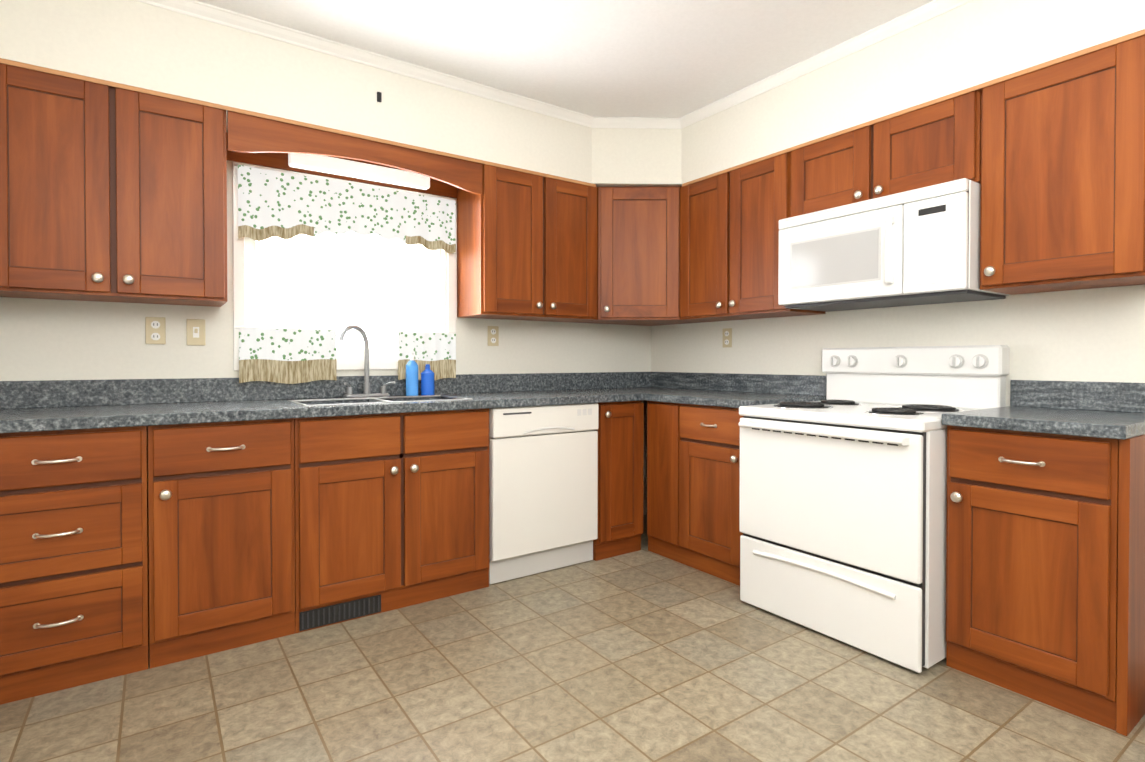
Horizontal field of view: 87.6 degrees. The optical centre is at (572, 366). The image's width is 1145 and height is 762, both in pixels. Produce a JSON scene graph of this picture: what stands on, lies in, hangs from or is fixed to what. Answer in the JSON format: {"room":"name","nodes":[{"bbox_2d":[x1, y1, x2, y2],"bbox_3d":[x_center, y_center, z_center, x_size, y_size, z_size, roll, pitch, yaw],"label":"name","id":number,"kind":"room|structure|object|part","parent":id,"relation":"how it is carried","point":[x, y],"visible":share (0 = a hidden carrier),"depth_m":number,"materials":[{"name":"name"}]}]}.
{"room":"kitchen","nodes":[
{"label":"kitchen","id":0,"kind":"room"},
{"bbox_2d":[0,160,650,514],"bbox_3d":[-0.883,-0.201,3.369,3.730,2.540,0.150,0,1,-35],"label":"wall","id":1,"kind":"structure","parent":0,"point":[46,339],"depth_m":2.69,"materials":[{"name":"paint"}]},
{"bbox_2d":[0,63,227,306],"bbox_3d":[-1.830,-0.675,2.387,0.756,0.806,0.362,0,1,-35],"label":"upper cabinet","id":2,"kind":"object","parent":1,"relation":"attached to","point":[110,194],"visible":1,"depth_m":2.27,"materials":[{"name":"brown wood"}]},
{"bbox_2d":[145,317,165,343],"bbox_3d":[-1.825,-0.158,2.612,0.072,0.118,0.009,0,1,-35],"label":"electrical outlet","id":3,"kind":"object","parent":1,"relation":"attached to","point":[155,329],"visible":1,"depth_m":2.61,"materials":[{"name":"beige plastic"}]},
{"bbox_2d":[186,319,204,344],"bbox_3d":[-1.700,-0.156,2.696,0.072,0.118,0.014,0,1,-35],"label":"light switch","id":4,"kind":"object","parent":1,"relation":"attached to","point":[195,331],"visible":1,"depth_m":2.70,"materials":[{"name":"beige plastic"}]},
{"bbox_2d":[226,132,456,197],"bbox_3d":[-1.140,-1.023,3.081,1.166,0.126,0.010,0,1,-35],"label":"board","id":5,"kind":"object","parent":1,"relation":"attached to","point":[280,161],"visible":0.29,"depth_m":2.98,"materials":[{"name":"brown wood"}]},
{"bbox_2d":[288,153,429,189],"bbox_3d":[-1.079,-1.004,3.072,0.700,0.072,0.072,0,1,-35],"label":"ceiling light fixture","id":6,"kind":"object","parent":5,"relation":"attached to","point":[341,167],"visible":0.88,"depth_m":3.03,"materials":[{"name":"white plastic"}]},
{"bbox_2d":[232,161,455,370],"bbox_3d":[-1.156,-0.471,3.140,1.111,0.971,0.158,0,1,-35],"label":"window","id":7,"kind":"structure","parent":1,"relation":"in","point":[351,265],"depth_m":3.17,"materials":[{"name":"white glass"}]},
{"bbox_2d":[239,328,336,383],"bbox_3d":[-1.364,-0.049,2.879,0.430,0.263,0.022,0,1,-35],"label":"cafe curtain","id":8,"kind":"object","parent":7,"relation":"hanging from","point":[290,356],"visible":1,"depth_m":2.88,"materials":[{"name":"white fabric"}]},
{"bbox_3d":[-1.113,-0.560,3.079,1.095,0.758,0.010,0,1,-35],"label":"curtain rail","id":9,"kind":"part","parent":7,"relation":"part of","materials":[{"name":"white glass"}]},
{"bbox_2d":[238,165,455,252],"bbox_3d":[-1.100,-0.762,3.057,1.075,0.340,0.022,0,1,-35],"label":"curtain valance","id":10,"kind":"object","parent":7,"relation":"hanging from","point":[273,203],"visible":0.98,"depth_m":2.99,"materials":[{"name":"white fabric"}]},
{"bbox_2d":[398,332,455,379],"bbox_3d":[-0.794,-0.053,3.278,0.330,0.263,0.022,0,1,-35],"label":"cafe curtain","id":11,"kind":"object","parent":7,"relation":"hanging from","point":[436,352],"visible":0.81,"depth_m":3.29,"materials":[{"name":"white fabric"}]},
{"bbox_2d":[488,326,498,345],"bbox_3d":[-0.472,-0.183,3.558,0.072,0.118,0.009,0,1,-35],"label":"electrical outlet","id":12,"kind":"object","parent":1,"relation":"attached to","point":[493,335],"visible":1,"depth_m":3.56,"materials":[{"name":"beige plastic"}]},
{"bbox_2d":[457,164,596,321],"bbox_3d":[-0.242,-0.687,3.497,0.774,0.806,0.362,0,1,-35],"label":"upper cabinet","id":13,"kind":"object","parent":1,"relation":"attached to","point":[527,246],"visible":0.98,"depth_m":3.34,"materials":[{"name":"brown wood"}]},
{"bbox_2d":[573,186,714,325],"bbox_3d":[0.445,-0.691,3.830,0.714,0.806,0.605,0,1,-35],"label":"upper cabinet","id":14,"kind":"object","parent":1,"relation":"attached to","point":[638,255],"visible":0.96,"depth_m":3.60,"materials":[{"name":"brown wood"}]},
{"bbox_2d":[196,0,932,117],"bbox_3d":[0.592,-1.498,1.244,3.730,0.100,5.300,0,1,-35],"label":"ceiling","id":15,"kind":"structure","parent":0,"point":[644,58],"depth_m":2.66,"materials":[{"name":"paint"}]},
{"bbox_2d":[0,0,1144,186],"bbox_3d":[0.592,-1.258,1.247,3.430,0.380,5.000,0,1,-35],"label":"soffit","id":16,"kind":"structure","parent":0,"point":[134,43],"depth_m":2.59,"materials":[{"name":"paint"}]},
{"bbox_2d":[0,58,595,186],"bbox_3d":[-0.956,-1.075,2.807,2.672,0.016,0.004,0,1,-35],"label":"rail","id":17,"kind":"object","parent":16,"relation":"attached to","point":[4,61],"depth_m":2.54,"materials":[{"name":"brown wood"}]},
{"bbox_2d":[227,110,481,194],"bbox_3d":[-0.962,-0.997,2.826,1.166,0.173,0.020,0,1,-35],"label":"wood valance","id":18,"kind":"object","parent":16,"relation":"attached to","point":[250,134],"visible":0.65,"depth_m":2.74,"materials":[{"name":"brown wood"}]},
{"bbox_2d":[377,92,381,101],"bbox_3d":[-0.915,-1.278,2.827,0.020,0.045,0.011,0,1,-35],"label":"hook","id":19,"kind":"object","parent":16,"relation":"attached to","point":[379,96],"visible":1,"depth_m":2.82,"materials":[{"name":"black metal"}]},
{"bbox_2d":[135,0,972,128],"bbox_3d":[0.552,-1.420,1.018,3.084,0.050,4.654,0,1,-35],"label":"crown molding","id":20,"kind":"structure","parent":16,"relation":"attached to","point":[877,34],"depth_m":2.81,"materials":[{"name":"white"}]},
{"bbox_2d":[682,29,1144,186],"bbox_3d":[1.472,-1.070,2.395,0.004,0.016,2.850,0,1,-35],"label":"trim molding","id":21,"kind":"structure","parent":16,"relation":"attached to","point":[907,110],"depth_m":2.37,"materials":[{"name":"brown wood"}]},
{"bbox_2d":[0,515,1144,761],"bbox_3d":[0.592,1.141,1.272,3.730,0.100,5.300,0,1,-35],"label":"floor","id":22,"kind":"structure","parent":0,"point":[644,655],"depth_m":1.96,"materials":[{"name":"tile"}]},
{"bbox_2d":[0,426,148,704],"bbox_3d":[-1.863,0.645,2.207,0.479,0.874,0.642,0,1,-35],"label":"base cabinet","id":23,"kind":"object","parent":22,"relation":"on","point":[74,561],"visible":1,"depth_m":2.00,"materials":[{"name":"brown wood"}]},
{"bbox_2d":[148,418,294,668],"bbox_3d":[-1.467,0.642,2.484,0.479,0.874,0.642,0,1,-35],"label":"base cabinet","id":24,"kind":"object","parent":22,"relation":"on","point":[221,502],"visible":0.96,"depth_m":2.24,"materials":[{"name":"brown wood"}]},
{"bbox_2d":[294,408,489,633],"bbox_3d":[-0.913,0.638,2.871,0.870,0.874,0.642,0,1,-35],"label":"base cabinet","id":25,"kind":"object","parent":22,"relation":"on","point":[392,509],"visible":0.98,"depth_m":2.61,"materials":[{"name":"brown wood"}]},
{"bbox_2d":[0,372,643,432],"bbox_3d":[-0.655,0.123,3.045,3.426,0.148,0.645,0,1,-35],"label":"countertop","id":26,"kind":"structure","parent":25,"relation":"on","point":[42,405],"depth_m":2.64,"materials":[{"name":"stone"}]},
{"bbox_2d":[338,324,395,397],"bbox_3d":[-1.036,-0.026,2.989,0.294,0.366,0.148,0,1,-35],"label":"faucet","id":27,"kind":"object","parent":26,"relation":"on","point":[344,331],"visible":0.98,"depth_m":3.02,"materials":[{"name":"silver metal"}]},
{"bbox_2d":[406,353,417,395],"bbox_3d":[-0.856,0.042,3.183,0.065,0.227,0.066,0,1,-35],"label":"soap bottle","id":28,"kind":"object","parent":26,"relation":"on","point":[411,377],"visible":0.92,"depth_m":3.16,"materials":[{"name":"blue plastic"}]},
{"bbox_2d":[421,364,433,395],"bbox_3d":[-0.783,0.071,3.228,0.071,0.168,0.072,0,1,-35],"label":"soap bottle","id":29,"kind":"object","parent":26,"relation":"on","point":[427,380],"visible":0.94,"depth_m":3.20,"materials":[{"name":"blue plastic"}]},
{"bbox_2d":[299,594,380,630],"bbox_3d":[-0.970,1.032,2.510,0.330,0.076,0.007,0,1,-35],"label":"air vent grille","id":30,"kind":"object","parent":25,"relation":"attached to","point":[322,616],"visible":1,"depth_m":2.50,"materials":[{"name":"black metal"}]},
{"bbox_2d":[489,403,597,583],"bbox_3d":[-0.293,0.634,3.316,0.640,0.872,0.624,0,1,-35],"label":"dishwasher","id":31,"kind":"object","parent":22,"relation":"on","point":[543,488],"visible":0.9,"depth_m":3.05,"materials":[{"name":"white plastic"}]},
{"bbox_2d":[593,401,643,560],"bbox_3d":[0.115,0.630,3.590,0.330,0.874,0.642,0,1,-35],"label":"base cabinet","id":32,"kind":"object","parent":22,"relation":"on","point":[620,430],"visible":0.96,"depth_m":3.36,"materials":[{"name":"brown wood"}]},
{"bbox_2d":[647,401,742,585],"bbox_3d":[0.876,0.633,3.290,0.642,0.874,0.785,0,1,-35],"label":"base cabinet","id":33,"kind":"object","parent":22,"relation":"on","point":[693,467],"visible":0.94,"depth_m":3.13,"materials":[{"name":"brown wood"}]},
{"bbox_2d":[644,372,825,407],"bbox_3d":[0.889,0.120,3.272,0.636,0.148,0.750,0,1,-35],"label":"countertop","id":34,"kind":"structure","parent":33,"relation":"on","point":[731,390],"depth_m":3.41,"materials":[{"name":"stone"}]},
{"bbox_2d":[738,345,1009,672],"bbox_3d":[1.264,0.494,2.587,0.797,1.168,0.804,0,1,-35],"label":"stove","id":35,"kind":"object","parent":22,"relation":"on","point":[842,504],"visible":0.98,"depth_m":2.36,"materials":[{"name":"white metal"}]},
{"bbox_2d":[946,425,1144,735],"bbox_3d":[1.706,0.645,2.102,0.642,0.875,0.492,0,1,-35],"label":"base cabinet","id":36,"kind":"object","parent":22,"relation":"on","point":[1031,558],"depth_m":1.89,"materials":[{"name":"brown wood"}]},
{"bbox_2d":[942,380,1144,439],"bbox_3d":[1.710,0.133,2.099,0.633,0.148,0.492,0,1,-35],"label":"countertop","id":37,"kind":"structure","parent":36,"relation":"on","point":[1113,410],"depth_m":2.15,"materials":[{"name":"stone"}]},
{"bbox_3d":[1.862,0.647,1.926,0.588,0.875,0.025,0,1,-35],"label":"base cabinet end panel","id":38,"kind":"part","parent":36,"relation":"part of","materials":[{"name":"brown wood"}]},
{"bbox_2d":[651,285,1144,406],"bbox_3d":[2.102,-0.189,2.223,0.150,2.540,5.150,0,1,-35],"label":"wall","id":39,"kind":"structure","parent":0,"point":[1093,335],"depth_m":2.63,"materials":[{"name":"paint"}]},
{"bbox_2d":[723,328,731,346],"bbox_3d":[0.961,-0.179,3.713,0.009,0.118,0.072,0,1,-35],"label":"electrical outlet","id":40,"kind":"object","parent":39,"relation":"attached to","point":[727,337],"visible":1,"depth_m":3.71,"materials":[{"name":"beige plastic"}]},
{"bbox_2d":[680,151,825,321],"bbox_3d":[0.978,-0.686,3.375,0.362,0.806,0.761,0,1,-35],"label":"upper cabinet","id":41,"kind":"object","parent":39,"relation":"attached to","point":[729,244],"visible":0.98,"depth_m":3.25,"materials":[{"name":"brown wood"}]},
{"bbox_2d":[791,89,980,216],"bbox_3d":[1.437,-0.901,2.717,0.362,0.361,0.835,0,1,-35],"label":"upper cabinet","id":42,"kind":"object","parent":39,"relation":"attached to","point":[934,144],"visible":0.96,"depth_m":2.56,"materials":[{"name":"brown wood"}]},
{"bbox_2d":[778,178,1008,311],"bbox_3d":[1.398,-0.501,2.695,0.455,0.431,0.828,0,1,-35],"label":"over-the-range microwave","id":43,"kind":"object","parent":42,"relation":"attached to","point":[920,246],"visible":0.98,"depth_m":2.50,"materials":[{"name":"white plastic"}]},
{"bbox_2d":[980,35,1144,294],"bbox_3d":[1.815,-0.686,2.177,0.362,0.780,0.482,0,1,-35],"label":"upper cabinet","id":44,"kind":"object","parent":39,"relation":"attached to","point":[1062,203],"visible":1,"depth_m":2.08,"materials":[{"name":"brown wood"}]}
]}

